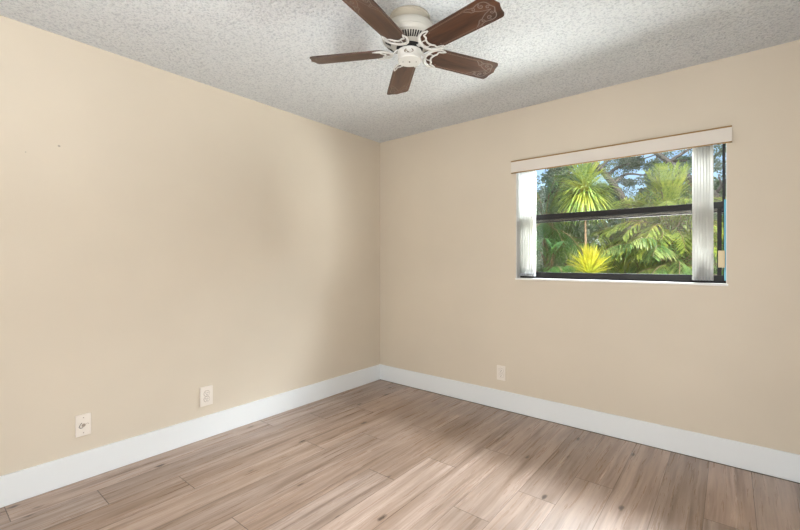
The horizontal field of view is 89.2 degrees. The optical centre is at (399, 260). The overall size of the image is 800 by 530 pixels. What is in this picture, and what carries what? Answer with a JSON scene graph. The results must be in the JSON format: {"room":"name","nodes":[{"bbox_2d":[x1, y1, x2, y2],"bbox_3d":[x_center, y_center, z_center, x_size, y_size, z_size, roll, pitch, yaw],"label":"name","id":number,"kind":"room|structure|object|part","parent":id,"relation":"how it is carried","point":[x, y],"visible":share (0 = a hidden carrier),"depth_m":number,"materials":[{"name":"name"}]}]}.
{"room":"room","nodes":[
{"label":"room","id":0,"kind":"room"},
{"bbox_2d":[0,15,379,475],"bbox_3d":[-1.511,0.002,2.710,0.150,2.440,4.250,0,0,39],"label":"wall","id":1,"kind":"structure","parent":0,"point":[165,236],"depth_m":2.56,"materials":[{"name":"paint"}]},
{"bbox_2d":[75,413,90,437],"bbox_3d":[-1.764,0.916,2.262,0.021,0.118,0.070,0,0,39],"label":"cable plate","id":2,"kind":"object","parent":1,"relation":"attached to","point":[82,422],"visible":1,"depth_m":2.26,"materials":[{"name":"white plastic"}]},
{"bbox_2d":[0,364,379,507],"bbox_3d":[-1.447,1.144,2.658,0.014,0.154,3.950,0,0,39],"label":"baseboard","id":3,"kind":"structure","parent":1,"relation":"attached to","point":[21,485],"depth_m":2.55,"materials":[{"name":"white paint"}]},
{"bbox_2d":[200,385,212,406],"bbox_3d":[-1.333,0.931,2.795,0.017,0.130,0.086,0,0,39],"label":"wall outlet","id":4,"kind":"object","parent":1,"relation":"attached to","point":[206,393],"visible":1,"depth_m":2.79,"materials":[{"name":"white plastic"}]},
{"bbox_2d":[0,380,799,529],"bbox_3d":[-0.238,1.322,1.674,3.432,0.200,4.250,0,0,39],"label":"floor","id":5,"kind":"structure","parent":0,"point":[379,454],"depth_m":2.26,"materials":[{"name":"laminate"}]},
{"bbox_2d":[0,0,799,142],"bbox_3d":[-0.238,-1.293,1.674,3.432,0.150,4.250,0,0,39],"label":"ceiling","id":6,"kind":"structure","parent":0,"point":[261,51],"depth_m":2.29,"materials":[{"name":"white paint"}]},
{"bbox_2d":[310,0,503,94],"bbox_3d":[0.056,-1.106,2.005,0.990,0.224,0.995,0,0,39],"label":"ceiling fan","id":7,"kind":"object","parent":6,"relation":"hanging from","point":[409,32],"visible":1,"depth_m":1.94,"materials":[{"name":"brown wood"}]},
{"bbox_3d":[-0.256,-1.048,2.088,0.424,0.006,0.137,0,13,11],"label":"blade","id":8,"kind":"part","parent":7,"relation":"part of","materials":[{"name":"brown wood"}]},
{"bbox_3d":[-0.101,-1.048,1.759,0.137,0.006,0.424,14,7,28],"label":"blade","id":9,"kind":"part","parent":7,"relation":"part of","materials":[{"name":"brown wood"}]},
{"bbox_3d":[0.009,-1.048,2.338,0.137,0.006,0.424,-13,2,-7],"label":"blade","id":10,"kind":"part","parent":7,"relation":"part of","materials":[{"name":"brown wood"}]},
{"bbox_3d":[0.328,-1.048,2.163,0.424,0.006,0.137,0,-13,-25],"label":"blade","id":11,"kind":"part","parent":7,"relation":"part of","materials":[{"name":"brown wood"}]},
{"bbox_3d":[0.261,-1.048,1.806,0.137,0.006,0.424,17,-12,-42],"label":"blade","id":12,"kind":"part","parent":7,"relation":"part of","materials":[{"name":"brown wood"}]},
{"bbox_2d":[380,40,799,454],"bbox_3d":[1.056,0.002,3.265,3.132,2.440,0.150,0,0,39],"label":"wall","id":13,"kind":"structure","parent":0,"point":[718,361],"depth_m":2.82,"materials":[{"name":"paint"}]},
{"bbox_2d":[497,365,504,380],"bbox_3d":[0.832,0.924,3.344,0.074,0.120,0.009,0,0,39],"label":"wall outlet","id":14,"kind":"object","parent":13,"relation":"attached to","point":[500,369],"visible":1,"depth_m":3.34,"materials":[{"name":"white plastic"}]},
{"bbox_2d":[380,364,799,483],"bbox_3d":[1.004,1.143,3.201,3.104,0.152,0.014,0,0,39],"label":"baseboard","id":15,"kind":"structure","parent":13,"relation":"attached to","point":[759,459],"depth_m":2.78,"materials":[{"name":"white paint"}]},
{"bbox_2d":[515,143,727,285],"bbox_3d":[1.490,-0.321,2.901,1.333,0.945,0.147,0,0,39],"label":"window","id":16,"kind":"structure","parent":13,"relation":"in","point":[719,207],"depth_m":2.81,"materials":[{"name":"white paint"}]},
{"bbox_2d":[519,145,713,280],"bbox_3d":[1.470,-0.317,2.876,1.310,0.877,0.088,0,0,39],"label":"vertical blind","id":17,"kind":"object","parent":16,"relation":"attached to","point":[702,157],"visible":0.71,"depth_m":2.54,"materials":[{"name":"beige plastic"}]},
{"bbox_3d":[1.469,0.145,2.876,1.333,0.014,0.082,0,0,39],"label":"sill","id":18,"kind":"part","parent":16,"relation":"part of","materials":[{"name":"white paint"}]},
{"bbox_3d":[1.504,-0.117,2.924,1.293,0.498,0.027,0,0,39],"label":"sash","id":19,"kind":"part","parent":16,"relation":"part of","materials":[{"name":"brown metal"}]},
{"bbox_3d":[1.522,-0.539,2.947,1.293,0.471,0.024,0,0,39],"label":"sash","id":20,"kind":"part","parent":16,"relation":"part of","materials":[{"name":"brown metal"}]},
{"bbox_2d":[718,251,724,267],"bbox_3d":[1.980,-0.011,2.499,0.033,0.105,0.020,0,0,39],"label":"sensor","id":21,"kind":"object","parent":16,"relation":"attached to","point":[721,254],"visible":1,"depth_m":2.49,"materials":[{"name":"beige plastic"}]},
{"bbox_2d":[511,125,731,173],"bbox_3d":[1.431,-0.745,2.828,1.366,0.099,0.052,0,0,39],"label":"valance","id":22,"kind":"object","parent":13,"relation":"attached to","point":[720,135],"visible":1,"depth_m":2.71,"materials":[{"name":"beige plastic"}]},
{"label":"outside","id":23,"kind":"structure","parent":0,"visible":0},
{"label":"ground","id":24,"kind":"structure","parent":23,"visible":0},
{"bbox_2d":[536,238,599,272],"bbox_3d":[2.552,1.931,6.851,2.047,4.582,1.768,0,0,39],"label":"palm","id":25,"kind":"object","parent":24,"relation":"on","point":[551,249],"visible":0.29,"depth_m":6.50,"materials":[{"name":"green plant"}]},
{"bbox_2d":[536,204,604,271],"bbox_3d":[3.945,1.396,10.190,2.166,5.654,2.635,0,0,8],"label":"leafy shrub","id":26,"kind":"object","parent":24,"relation":"on","point":[588,225],"visible":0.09,"depth_m":9.88,"materials":[{"name":"green plant"}]},
{"bbox_2d":[536,166,614,271],"bbox_3d":[2.908,1.211,7.949,2.549,6.022,2.196,0,0,-20],"label":"palm","id":27,"kind":"object","parent":24,"relation":"on","point":[552,230],"visible":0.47,"depth_m":7.70,"materials":[{"name":"green plant"}]},
{"bbox_2d":[546,161,622,244],"bbox_3d":[2.830,1.272,6.240,1.169,5.901,1.195,0,0,39],"label":"palm","id":28,"kind":"object","parent":24,"relation":"on","point":[585,192],"visible":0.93,"depth_m":6.11,"materials":[{"name":"green plant"}]},
{"bbox_2d":[536,164,633,266],"bbox_3d":[7.392,-0.231,18.443,6.936,8.964,4.304,0,0,39],"label":"oak tree","id":29,"kind":"object","parent":24,"relation":"on","point":[549,172],"visible":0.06,"depth_m":17.72,"materials":[{"name":"green plant"}]},
{"bbox_2d":[564,244,617,272],"bbox_3d":[2.695,1.976,5.777,0.955,4.492,0.949,0,0,39],"label":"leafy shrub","id":30,"kind":"object","parent":24,"relation":"on","point":[590,263],"visible":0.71,"depth_m":5.68,"materials":[{"name":"yellow plant"}]},
{"bbox_2d":[536,155,669,233],"bbox_3d":[5.586,-0.237,12.324,4.821,8.932,3.131,0,0,39],"label":"oak tree","id":31,"kind":"object","parent":24,"relation":"on","point":[629,182],"visible":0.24,"depth_m":11.54,"materials":[{"name":"green plant"}]},
{"bbox_2d":[552,195,657,273],"bbox_3d":[4.369,1.457,8.194,2.971,5.531,3.167,0,0,39],"label":"palm","id":32,"kind":"object","parent":24,"relation":"on","point":[590,243],"visible":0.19,"depth_m":7.62,"materials":[{"name":"green plant"}]},
{"bbox_2d":[590,192,691,273],"bbox_3d":[4.698,1.455,7.838,2.001,5.533,1.890,0,0,43],"label":"palm","id":33,"kind":"object","parent":24,"relation":"on","point":[615,235],"visible":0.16,"depth_m":7.58,"materials":[{"name":"green plant"}]},
{"bbox_2d":[596,188,722,274],"bbox_3d":[4.568,1.501,6.747,2.641,5.443,2.710,0,0,39],"label":"palm","id":34,"kind":"object","parent":24,"relation":"on","point":[680,267],"visible":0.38,"depth_m":6.57,"materials":[{"name":"green plant"}]},
{"bbox_2d":[599,160,725,268],"bbox_3d":[4.650,1.250,7.054,2.161,5.944,2.093,0,0,13],"label":"palm","id":35,"kind":"object","parent":24,"relation":"on","point":[668,188],"visible":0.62,"depth_m":6.90,"materials":[{"name":"green plant"}]},
{"bbox_2d":[604,169,725,257],"bbox_3d":[12.037,0.146,15.952,7.375,8.172,4.402,0,0,39],"label":"oak tree","id":36,"kind":"object","parent":24,"relation":"on","point":[716,181],"visible":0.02,"depth_m":16.67,"materials":[{"name":"green plant"}]},
{"bbox_2d":[619,171,725,272],"bbox_3d":[6.728,1.018,8.560,3.956,6.407,3.401,0,0,-4],"label":"palm","id":37,"kind":"object","parent":24,"relation":"on","point":[686,184],"visible":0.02,"depth_m":8.94,"materials":[{"name":"green plant"}]},
{"bbox_2d":[620,144,725,213],"bbox_3d":[7.809,-0.160,10.633,3.812,8.790,3.219,0,0,39],"label":"oak tree","id":38,"kind":"object","parent":24,"relation":"on","point":[718,165],"visible":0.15,"depth_m":10.19,"materials":[{"name":"green plant"}]}
]}

